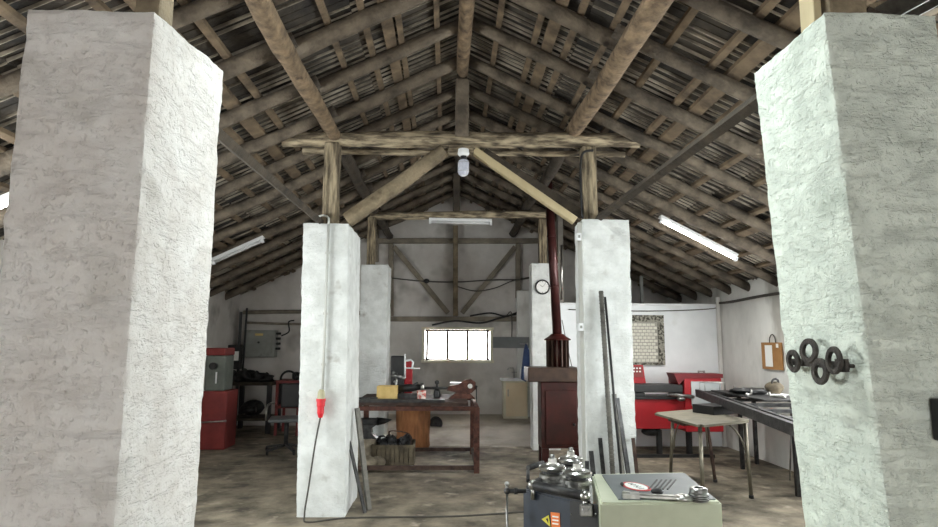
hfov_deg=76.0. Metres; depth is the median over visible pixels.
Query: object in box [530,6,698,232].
batten
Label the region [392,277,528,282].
cable
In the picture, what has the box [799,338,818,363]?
ring
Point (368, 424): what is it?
anvil
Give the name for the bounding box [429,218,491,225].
lamp
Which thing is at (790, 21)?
batten
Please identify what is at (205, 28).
batten
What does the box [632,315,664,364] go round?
window
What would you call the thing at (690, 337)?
wall partition
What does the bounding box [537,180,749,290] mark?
rafter
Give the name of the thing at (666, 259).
rafter
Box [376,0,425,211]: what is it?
batten
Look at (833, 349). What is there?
ring
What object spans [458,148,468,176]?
lamp
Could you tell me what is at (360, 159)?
rafter
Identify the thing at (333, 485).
pillar
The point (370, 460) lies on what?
stone
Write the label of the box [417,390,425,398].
cup
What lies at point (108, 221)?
pillar
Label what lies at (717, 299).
strip
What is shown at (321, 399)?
plug
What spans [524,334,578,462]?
stove
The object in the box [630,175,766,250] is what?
batten
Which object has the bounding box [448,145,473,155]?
wood block
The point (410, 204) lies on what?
rafter
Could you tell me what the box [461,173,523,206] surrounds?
rafter
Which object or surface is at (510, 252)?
brace
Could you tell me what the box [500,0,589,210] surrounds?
batten
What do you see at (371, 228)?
post
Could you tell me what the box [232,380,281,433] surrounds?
bench
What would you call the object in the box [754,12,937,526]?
pillar
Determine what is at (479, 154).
brace
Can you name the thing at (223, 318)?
wall
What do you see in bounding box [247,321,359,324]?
pipe
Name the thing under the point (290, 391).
office chair
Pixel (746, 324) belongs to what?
wall
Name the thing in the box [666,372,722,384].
tray
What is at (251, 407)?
motor
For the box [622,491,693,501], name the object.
wrench
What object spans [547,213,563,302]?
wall
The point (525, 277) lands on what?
cable
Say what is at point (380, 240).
beam
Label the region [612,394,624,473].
bar
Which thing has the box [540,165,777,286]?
rafter
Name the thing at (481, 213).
tie beam
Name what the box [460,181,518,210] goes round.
rafter
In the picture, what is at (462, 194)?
rafter
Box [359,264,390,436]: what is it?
pillar
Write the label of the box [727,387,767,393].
tool
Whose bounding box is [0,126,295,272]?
batten
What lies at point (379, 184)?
rafter
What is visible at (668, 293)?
rafter
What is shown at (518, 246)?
frame post
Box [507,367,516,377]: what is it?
tap
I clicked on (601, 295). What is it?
bar
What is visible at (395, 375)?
stand
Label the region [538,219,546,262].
post
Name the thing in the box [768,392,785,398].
metal fitting
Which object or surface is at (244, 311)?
pipe
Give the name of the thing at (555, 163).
purlin
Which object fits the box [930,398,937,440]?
box
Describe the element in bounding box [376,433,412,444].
coal
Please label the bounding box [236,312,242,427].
pole
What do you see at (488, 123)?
rafter
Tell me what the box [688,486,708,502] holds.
bushing
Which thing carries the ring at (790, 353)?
hanging from the rack at (846, 364)
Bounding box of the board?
[799,0,821,32]
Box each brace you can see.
[342,145,447,226]
[392,245,449,313]
[460,245,516,313]
[473,147,577,223]
[484,148,580,218]
[866,0,937,15]
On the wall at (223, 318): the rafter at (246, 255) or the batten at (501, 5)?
the rafter at (246, 255)
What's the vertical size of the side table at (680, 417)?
0.754 m
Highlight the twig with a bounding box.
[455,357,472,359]
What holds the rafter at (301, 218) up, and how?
on the purlin at (347, 161)
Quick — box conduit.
[321,224,329,389]
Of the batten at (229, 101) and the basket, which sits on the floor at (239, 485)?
the basket
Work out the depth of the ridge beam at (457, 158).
8.44 m
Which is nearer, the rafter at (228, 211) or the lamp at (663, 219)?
the rafter at (228, 211)
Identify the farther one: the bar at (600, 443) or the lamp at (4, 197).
the bar at (600, 443)
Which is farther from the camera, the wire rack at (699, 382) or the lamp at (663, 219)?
the wire rack at (699, 382)
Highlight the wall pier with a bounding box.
[516,291,529,416]
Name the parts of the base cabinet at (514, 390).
door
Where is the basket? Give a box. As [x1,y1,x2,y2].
[371,439,415,464]
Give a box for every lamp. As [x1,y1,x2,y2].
[0,192,8,208]
[211,235,264,264]
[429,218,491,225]
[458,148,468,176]
[658,215,738,260]
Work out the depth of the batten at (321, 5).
4.85 m
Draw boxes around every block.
[358,439,376,458]
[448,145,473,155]
[692,403,736,414]
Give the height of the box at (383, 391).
0.160 m
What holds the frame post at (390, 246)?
on the beam at (392, 318)
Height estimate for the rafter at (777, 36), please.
1.524 m
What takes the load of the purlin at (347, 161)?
on the tie beam at (481, 213)
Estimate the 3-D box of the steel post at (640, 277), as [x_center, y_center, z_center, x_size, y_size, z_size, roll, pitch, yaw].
[2.908,1.519,9.991,0.050,2.626,0.050,1,-8,-2]
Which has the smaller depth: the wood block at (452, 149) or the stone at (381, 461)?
the wood block at (452, 149)
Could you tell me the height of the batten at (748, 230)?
0.096 m
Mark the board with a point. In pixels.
(810, 10)
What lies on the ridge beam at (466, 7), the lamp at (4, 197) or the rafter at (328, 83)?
the rafter at (328, 83)
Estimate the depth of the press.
7.97 m
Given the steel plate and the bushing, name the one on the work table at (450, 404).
the steel plate
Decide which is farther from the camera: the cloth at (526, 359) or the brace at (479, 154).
the cloth at (526, 359)
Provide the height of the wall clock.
0.220 m
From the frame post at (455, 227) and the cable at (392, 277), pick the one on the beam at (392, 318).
the frame post at (455, 227)
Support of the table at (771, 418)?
on the floor at (239, 485)
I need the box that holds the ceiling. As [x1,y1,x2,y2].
[0,0,937,297]
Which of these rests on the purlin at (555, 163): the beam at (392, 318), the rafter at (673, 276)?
the rafter at (673, 276)
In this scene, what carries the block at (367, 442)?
on the floor at (239, 485)
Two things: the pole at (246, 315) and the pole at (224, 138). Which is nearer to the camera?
the pole at (224, 138)
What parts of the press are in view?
pale frame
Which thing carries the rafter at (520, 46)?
on the purlin at (649, 13)
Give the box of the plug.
[316,389,325,417]
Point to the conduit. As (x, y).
(325, 313)
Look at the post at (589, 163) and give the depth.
5.70 m
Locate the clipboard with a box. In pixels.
[761,334,783,370]
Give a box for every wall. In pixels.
[0,239,239,410]
[235,196,666,425]
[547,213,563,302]
[666,274,793,471]
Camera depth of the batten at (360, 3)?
5.29 m
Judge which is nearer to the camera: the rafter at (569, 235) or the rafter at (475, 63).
the rafter at (475, 63)
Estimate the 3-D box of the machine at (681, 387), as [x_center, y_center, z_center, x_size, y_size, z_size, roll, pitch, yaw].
[2.792,2.026,8.372,1.343,1.197,0.709,1,-8,-2]
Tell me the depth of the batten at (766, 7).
4.21 m
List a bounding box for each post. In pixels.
[135,0,173,25]
[322,142,341,223]
[366,217,375,264]
[375,230,378,261]
[388,244,393,315]
[453,172,459,210]
[453,225,457,315]
[455,78,468,135]
[515,244,520,297]
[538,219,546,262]
[579,146,597,219]
[639,276,643,302]
[821,0,866,14]
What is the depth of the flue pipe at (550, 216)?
7.92 m
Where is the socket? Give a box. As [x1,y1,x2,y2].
[317,389,324,398]
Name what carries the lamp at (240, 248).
attached to the rafter at (301, 218)
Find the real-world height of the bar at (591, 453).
0.555 m
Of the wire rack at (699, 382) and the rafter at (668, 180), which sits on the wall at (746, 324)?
the rafter at (668, 180)
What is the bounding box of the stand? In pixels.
[391,373,404,392]
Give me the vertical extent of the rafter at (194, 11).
1.457 m
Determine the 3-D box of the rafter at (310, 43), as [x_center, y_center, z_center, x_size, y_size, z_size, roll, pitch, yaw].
[-0.662,-1.818,4.386,1.354,0.758,0.145,1,-8,-2]
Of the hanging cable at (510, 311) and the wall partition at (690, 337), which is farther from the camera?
the hanging cable at (510, 311)
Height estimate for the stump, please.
0.602 m
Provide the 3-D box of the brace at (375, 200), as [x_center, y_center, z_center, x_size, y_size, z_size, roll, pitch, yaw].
[-0.686,-0.730,5.624,0.974,0.790,0.152,1,-8,-2]
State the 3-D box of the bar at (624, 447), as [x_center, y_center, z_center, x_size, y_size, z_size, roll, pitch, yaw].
[1.360,1.686,5.197,0.045,1.010,0.184,5,-9,-33]
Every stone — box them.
[358,455,377,470]
[374,456,385,464]
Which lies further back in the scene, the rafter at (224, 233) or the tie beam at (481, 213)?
the tie beam at (481, 213)
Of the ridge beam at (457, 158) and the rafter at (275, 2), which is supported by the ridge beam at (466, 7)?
the rafter at (275, 2)
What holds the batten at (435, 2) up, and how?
on the rafter
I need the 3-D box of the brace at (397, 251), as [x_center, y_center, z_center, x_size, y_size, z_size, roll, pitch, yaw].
[-0.897,0.304,11.172,1.085,1.277,0.110,1,-8,-2]
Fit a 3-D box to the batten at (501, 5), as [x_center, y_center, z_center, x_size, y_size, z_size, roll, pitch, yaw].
[0.211,-1.856,6.195,0.045,0.062,10.580,1,-8,-2]
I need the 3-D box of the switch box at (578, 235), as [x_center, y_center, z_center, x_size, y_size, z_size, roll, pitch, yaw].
[1.010,-0.245,5.532,0.045,0.070,0.059,1,-8,-2]
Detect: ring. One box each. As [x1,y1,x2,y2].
[786,350,800,372]
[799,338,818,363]
[811,358,829,384]
[825,346,842,374]
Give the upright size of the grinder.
0.209 m
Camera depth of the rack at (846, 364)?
1.85 m
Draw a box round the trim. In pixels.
[493,337,528,347]
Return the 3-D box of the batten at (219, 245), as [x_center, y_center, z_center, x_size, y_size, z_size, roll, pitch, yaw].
[-3.196,-0.489,5.899,0.092,0.071,10.580,1,-8,-2]
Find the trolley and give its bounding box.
[274,370,298,435]
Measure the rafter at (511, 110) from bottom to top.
0.604 m
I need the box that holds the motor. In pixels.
[240,400,264,415]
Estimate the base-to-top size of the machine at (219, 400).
1.403 m
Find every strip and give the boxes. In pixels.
[577,222,585,489]
[715,297,726,446]
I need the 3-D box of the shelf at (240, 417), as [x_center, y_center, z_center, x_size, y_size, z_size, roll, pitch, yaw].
[-3.647,2.612,10.179,0.651,0.040,0.600,1,-8,-2]
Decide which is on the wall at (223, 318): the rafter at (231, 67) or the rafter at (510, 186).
the rafter at (231, 67)
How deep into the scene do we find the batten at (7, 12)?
3.09 m
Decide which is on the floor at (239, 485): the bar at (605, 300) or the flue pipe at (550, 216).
the bar at (605, 300)
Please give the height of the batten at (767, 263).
0.053 m
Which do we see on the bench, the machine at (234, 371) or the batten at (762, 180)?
the machine at (234, 371)
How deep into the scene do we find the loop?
5.50 m
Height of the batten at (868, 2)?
0.062 m
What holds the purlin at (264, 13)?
on the tie beam at (386, 139)
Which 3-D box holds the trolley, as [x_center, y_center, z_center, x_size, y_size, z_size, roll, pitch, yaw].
[-2.948,2.284,9.943,0.386,1.036,0.500,1,-8,-2]
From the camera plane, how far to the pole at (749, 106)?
3.46 m
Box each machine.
[200,348,237,449]
[233,370,236,381]
[234,368,254,381]
[247,371,264,381]
[259,372,273,381]
[292,372,299,379]
[504,447,722,526]
[633,365,723,457]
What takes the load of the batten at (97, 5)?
on the rafter at (226, 276)
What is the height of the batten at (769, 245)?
0.062 m
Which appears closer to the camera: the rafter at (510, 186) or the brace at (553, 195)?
the brace at (553, 195)
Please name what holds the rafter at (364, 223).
on the purlin at (347, 161)
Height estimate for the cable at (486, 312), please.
0.106 m
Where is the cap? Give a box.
[560,303,715,305]
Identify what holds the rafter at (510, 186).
on the purlin at (555, 163)
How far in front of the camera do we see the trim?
10.91 m
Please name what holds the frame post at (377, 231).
attached to the wall at (433, 262)
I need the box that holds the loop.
[319,214,329,224]
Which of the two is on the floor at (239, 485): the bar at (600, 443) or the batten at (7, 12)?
the bar at (600, 443)
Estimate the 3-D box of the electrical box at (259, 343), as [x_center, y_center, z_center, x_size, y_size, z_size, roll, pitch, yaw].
[-3.737,1.453,10.866,0.638,0.487,0.235,1,-8,-2]
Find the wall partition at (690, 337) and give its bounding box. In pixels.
[560,305,721,445]
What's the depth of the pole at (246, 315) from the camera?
10.73 m
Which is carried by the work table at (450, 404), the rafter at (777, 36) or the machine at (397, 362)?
the machine at (397, 362)
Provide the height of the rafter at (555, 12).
0.662 m
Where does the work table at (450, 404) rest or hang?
on the floor at (239, 485)
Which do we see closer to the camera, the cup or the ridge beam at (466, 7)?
the ridge beam at (466, 7)
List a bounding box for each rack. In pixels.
[699,382,725,390]
[792,358,854,371]
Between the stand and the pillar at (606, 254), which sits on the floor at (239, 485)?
the pillar at (606, 254)
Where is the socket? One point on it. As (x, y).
(321, 393)
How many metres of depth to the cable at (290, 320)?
10.93 m
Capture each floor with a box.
[194,426,805,526]
[388,414,530,446]
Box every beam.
[282,131,640,148]
[370,210,545,219]
[378,238,537,243]
[390,316,515,321]
[455,74,467,180]
[456,0,474,77]
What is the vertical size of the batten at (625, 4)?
0.056 m
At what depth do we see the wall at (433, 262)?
11.18 m
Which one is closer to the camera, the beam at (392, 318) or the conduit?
the conduit
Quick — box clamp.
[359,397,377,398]
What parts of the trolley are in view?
leg, leg, arched handle, leg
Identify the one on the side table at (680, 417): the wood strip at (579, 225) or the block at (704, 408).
the block at (704, 408)
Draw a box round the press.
[404,354,419,392]
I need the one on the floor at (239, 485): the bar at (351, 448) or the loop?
the bar at (351, 448)
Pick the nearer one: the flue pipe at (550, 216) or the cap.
the flue pipe at (550, 216)
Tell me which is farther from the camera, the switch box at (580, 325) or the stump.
the stump
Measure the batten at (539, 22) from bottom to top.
0.060 m
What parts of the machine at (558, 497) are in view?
lever rod, lever, lever, head plate, plate, lid knob, plate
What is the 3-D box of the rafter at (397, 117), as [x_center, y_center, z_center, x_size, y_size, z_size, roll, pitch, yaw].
[-0.706,-1.564,6.373,1.302,0.707,0.124,1,-8,-2]
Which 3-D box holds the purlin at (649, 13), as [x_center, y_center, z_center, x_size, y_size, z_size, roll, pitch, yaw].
[1.131,-1.620,3.289,0.207,0.207,5.422,1,-8,-2]
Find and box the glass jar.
[458,159,468,176]
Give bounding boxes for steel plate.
[359,399,444,402]
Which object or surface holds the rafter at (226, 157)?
on the wall at (223, 318)
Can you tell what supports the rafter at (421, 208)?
on the ridge beam at (457, 158)
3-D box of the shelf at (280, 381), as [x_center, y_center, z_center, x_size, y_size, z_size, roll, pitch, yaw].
[-2.946,1.956,9.986,0.386,0.050,0.500,1,-8,-2]
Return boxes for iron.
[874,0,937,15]
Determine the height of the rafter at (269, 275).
1.453 m
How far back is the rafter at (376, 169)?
7.60 m
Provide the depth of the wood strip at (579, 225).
5.47 m
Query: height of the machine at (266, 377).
0.183 m
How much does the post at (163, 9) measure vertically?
0.830 m
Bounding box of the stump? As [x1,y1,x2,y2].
[396,411,430,447]
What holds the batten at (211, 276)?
on the rafter
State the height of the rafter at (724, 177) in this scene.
1.534 m
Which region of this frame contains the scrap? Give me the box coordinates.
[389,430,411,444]
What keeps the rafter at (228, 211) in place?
on the purlin at (347, 161)
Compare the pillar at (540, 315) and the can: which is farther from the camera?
the pillar at (540, 315)
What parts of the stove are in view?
leg, leg, door, leg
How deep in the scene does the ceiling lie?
5.25 m
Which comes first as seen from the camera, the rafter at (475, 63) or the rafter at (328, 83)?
the rafter at (328, 83)
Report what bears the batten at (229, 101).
on the rafter
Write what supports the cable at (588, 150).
attached to the post at (589, 163)
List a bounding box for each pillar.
[0,9,222,526]
[296,223,359,516]
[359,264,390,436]
[529,263,560,449]
[575,219,635,503]
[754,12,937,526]
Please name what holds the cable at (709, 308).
attached to the cap
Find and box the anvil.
[361,417,391,438]
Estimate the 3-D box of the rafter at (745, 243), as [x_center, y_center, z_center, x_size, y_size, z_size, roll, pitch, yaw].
[2.427,-0.584,6.894,3.066,1.569,0.170,1,-8,-2]
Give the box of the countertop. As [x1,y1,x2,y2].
[500,378,522,380]
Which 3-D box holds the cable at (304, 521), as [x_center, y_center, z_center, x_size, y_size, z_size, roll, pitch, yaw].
[-0.274,1.781,5.283,2.264,0.848,0.133,2,-8,-9]
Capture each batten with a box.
[0,0,302,234]
[0,74,302,257]
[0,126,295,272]
[0,145,289,275]
[0,182,273,281]
[85,0,320,217]
[123,0,341,220]
[177,0,366,238]
[210,275,255,290]
[315,0,398,206]
[355,0,413,209]
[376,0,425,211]
[395,14,427,210]
[433,0,443,203]
[470,0,505,203]
[485,14,544,209]
[492,0,569,207]
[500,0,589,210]
[511,0,631,223]
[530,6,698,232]
[563,0,800,238]
[563,0,876,249]
[579,0,780,201]
[629,23,937,226]
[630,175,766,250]
[632,217,770,275]
[633,205,768,263]
[638,242,773,285]
[652,261,774,292]
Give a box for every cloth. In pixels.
[521,344,529,381]
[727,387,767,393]
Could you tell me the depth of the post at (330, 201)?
5.62 m
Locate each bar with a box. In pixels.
[349,441,366,512]
[354,408,371,510]
[585,461,588,491]
[589,451,595,478]
[598,438,605,473]
[599,291,614,473]
[604,297,621,473]
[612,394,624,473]
[615,398,630,473]
[631,438,638,472]
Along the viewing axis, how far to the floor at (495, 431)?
9.60 m
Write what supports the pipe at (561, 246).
attached to the flue pipe at (550, 216)
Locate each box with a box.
[243,330,280,356]
[377,385,398,398]
[576,233,580,240]
[578,323,583,330]
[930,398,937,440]
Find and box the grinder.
[397,382,423,398]
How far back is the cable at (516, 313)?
11.04 m
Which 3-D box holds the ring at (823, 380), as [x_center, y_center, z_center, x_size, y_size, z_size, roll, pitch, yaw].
[1.137,0.349,1.942,0.016,0.086,0.086,1,-8,-2]
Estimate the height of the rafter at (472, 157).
0.659 m
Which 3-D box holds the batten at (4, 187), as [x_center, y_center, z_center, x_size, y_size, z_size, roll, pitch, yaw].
[-3.459,-0.368,5.874,0.045,0.069,10.580,1,-8,-2]
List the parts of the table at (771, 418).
leg, frame rail, frame rail, leg, leg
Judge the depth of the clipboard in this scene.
7.57 m
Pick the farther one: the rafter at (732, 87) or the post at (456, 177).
the post at (456, 177)
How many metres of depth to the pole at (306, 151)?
5.95 m
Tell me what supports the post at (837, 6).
on the pillar at (848, 110)
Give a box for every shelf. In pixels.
[236,414,273,420]
[276,379,298,383]
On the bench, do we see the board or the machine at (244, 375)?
the machine at (244, 375)
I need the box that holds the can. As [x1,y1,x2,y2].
[433,380,439,397]
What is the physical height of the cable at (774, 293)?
0.056 m
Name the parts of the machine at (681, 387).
sign plate, motor, leg, floor rail, leg, cabinet panel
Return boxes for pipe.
[243,310,359,314]
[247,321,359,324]
[546,181,561,333]
[560,245,562,299]
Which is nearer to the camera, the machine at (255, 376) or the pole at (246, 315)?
the machine at (255, 376)
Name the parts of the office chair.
armrest, star leg, star leg, seat, star leg, backrest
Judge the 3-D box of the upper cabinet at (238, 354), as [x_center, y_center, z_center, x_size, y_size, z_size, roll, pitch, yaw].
[-4.152,1.663,10.696,0.280,0.420,0.488,1,-8,-2]
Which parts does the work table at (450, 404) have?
leg, rail, apron frame, rail, leg, rail, leg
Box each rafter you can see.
[0,0,244,98]
[0,32,297,176]
[0,75,321,226]
[210,207,380,287]
[210,219,376,296]
[211,182,374,260]
[211,198,362,273]
[213,168,366,243]
[214,132,344,200]
[214,155,355,223]
[217,105,337,168]
[225,220,388,299]
[272,0,288,5]
[295,0,428,58]
[318,19,457,94]
[333,56,456,123]
[352,87,455,131]
[353,111,454,165]
[363,129,454,179]
[371,156,450,192]
[379,172,453,211]
[387,191,452,226]
[388,182,452,211]
[406,160,454,188]
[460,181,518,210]
[460,191,515,222]
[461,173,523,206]
[468,156,492,169]
[469,54,575,117]
[469,85,563,131]
[469,110,551,160]
[469,163,527,198]
[470,131,541,174]
[472,17,594,87]
[510,0,617,49]
[518,207,696,299]
[522,221,681,301]
[525,193,730,294]
[530,204,711,296]
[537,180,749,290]
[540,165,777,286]
[548,148,775,264]
[574,102,768,206]
[588,66,764,163]
[596,147,771,236]
[611,23,755,101]
[677,0,798,49]
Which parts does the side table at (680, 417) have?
leg, under frame, leg, leg, leg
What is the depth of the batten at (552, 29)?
5.42 m
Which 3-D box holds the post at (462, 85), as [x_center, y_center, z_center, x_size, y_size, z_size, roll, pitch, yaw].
[-0.067,-1.498,5.826,0.130,0.590,0.120,1,-8,-2]
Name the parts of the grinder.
motor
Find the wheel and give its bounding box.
[430,416,442,426]
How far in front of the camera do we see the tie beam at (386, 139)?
5.74 m
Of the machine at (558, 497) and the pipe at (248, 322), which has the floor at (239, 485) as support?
the machine at (558, 497)
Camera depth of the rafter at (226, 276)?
9.16 m
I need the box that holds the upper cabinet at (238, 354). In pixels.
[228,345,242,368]
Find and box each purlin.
[245,0,340,140]
[341,147,392,239]
[509,148,570,237]
[564,0,673,136]
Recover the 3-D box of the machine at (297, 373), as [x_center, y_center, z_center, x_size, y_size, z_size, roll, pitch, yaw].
[-2.853,1.868,9.949,0.163,0.144,0.174,1,-8,-2]
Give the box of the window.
[421,327,493,362]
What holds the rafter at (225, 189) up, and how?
on the purlin at (347, 161)
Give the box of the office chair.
[265,383,298,454]
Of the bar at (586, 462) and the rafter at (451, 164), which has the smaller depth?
the bar at (586, 462)
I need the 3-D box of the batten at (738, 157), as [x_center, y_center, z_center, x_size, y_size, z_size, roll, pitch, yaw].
[2.324,-0.809,6.130,0.046,0.051,10.580,1,-8,-2]
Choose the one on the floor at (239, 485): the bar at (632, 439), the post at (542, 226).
the bar at (632, 439)
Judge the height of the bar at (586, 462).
0.469 m
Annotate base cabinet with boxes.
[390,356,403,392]
[500,378,527,418]
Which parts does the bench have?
leg, leg, leg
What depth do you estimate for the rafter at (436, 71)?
5.68 m
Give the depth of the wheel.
9.93 m
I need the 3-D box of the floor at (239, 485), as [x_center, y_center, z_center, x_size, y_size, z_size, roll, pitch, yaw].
[-0.014,2.109,3.759,9.200,0.200,15.200,1,-8,-2]
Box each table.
[358,394,479,473]
[655,409,753,498]
[695,389,801,496]
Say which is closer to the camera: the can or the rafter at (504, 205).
the can
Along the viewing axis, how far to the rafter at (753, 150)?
4.88 m
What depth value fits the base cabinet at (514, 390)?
10.62 m
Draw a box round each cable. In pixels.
[281,320,293,335]
[303,418,523,522]
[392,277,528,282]
[432,313,516,325]
[458,277,528,291]
[470,312,516,316]
[507,311,512,336]
[568,308,715,311]
[579,149,592,217]
[719,292,779,303]
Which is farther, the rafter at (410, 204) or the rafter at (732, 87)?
the rafter at (410, 204)
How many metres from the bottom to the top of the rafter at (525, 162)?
0.607 m
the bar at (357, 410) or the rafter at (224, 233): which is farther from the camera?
the rafter at (224, 233)
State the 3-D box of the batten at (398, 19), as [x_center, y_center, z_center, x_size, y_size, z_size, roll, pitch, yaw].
[-0.604,-1.716,6.149,0.045,0.069,10.580,1,-8,-2]
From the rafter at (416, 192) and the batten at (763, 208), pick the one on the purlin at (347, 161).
the rafter at (416, 192)
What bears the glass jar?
on the lamp at (463, 164)
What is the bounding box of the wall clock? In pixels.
[535,279,549,294]
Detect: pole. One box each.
[218,127,323,223]
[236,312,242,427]
[242,308,247,369]
[302,147,624,156]
[595,6,880,220]
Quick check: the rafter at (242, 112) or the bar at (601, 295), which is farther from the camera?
the bar at (601, 295)
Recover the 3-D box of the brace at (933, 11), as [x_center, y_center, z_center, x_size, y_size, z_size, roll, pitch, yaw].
[1.654,-0.951,2.170,0.809,0.422,0.100,1,-8,-2]
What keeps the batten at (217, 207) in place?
on the rafter
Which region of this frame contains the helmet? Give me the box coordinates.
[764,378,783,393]
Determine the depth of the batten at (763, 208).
6.69 m

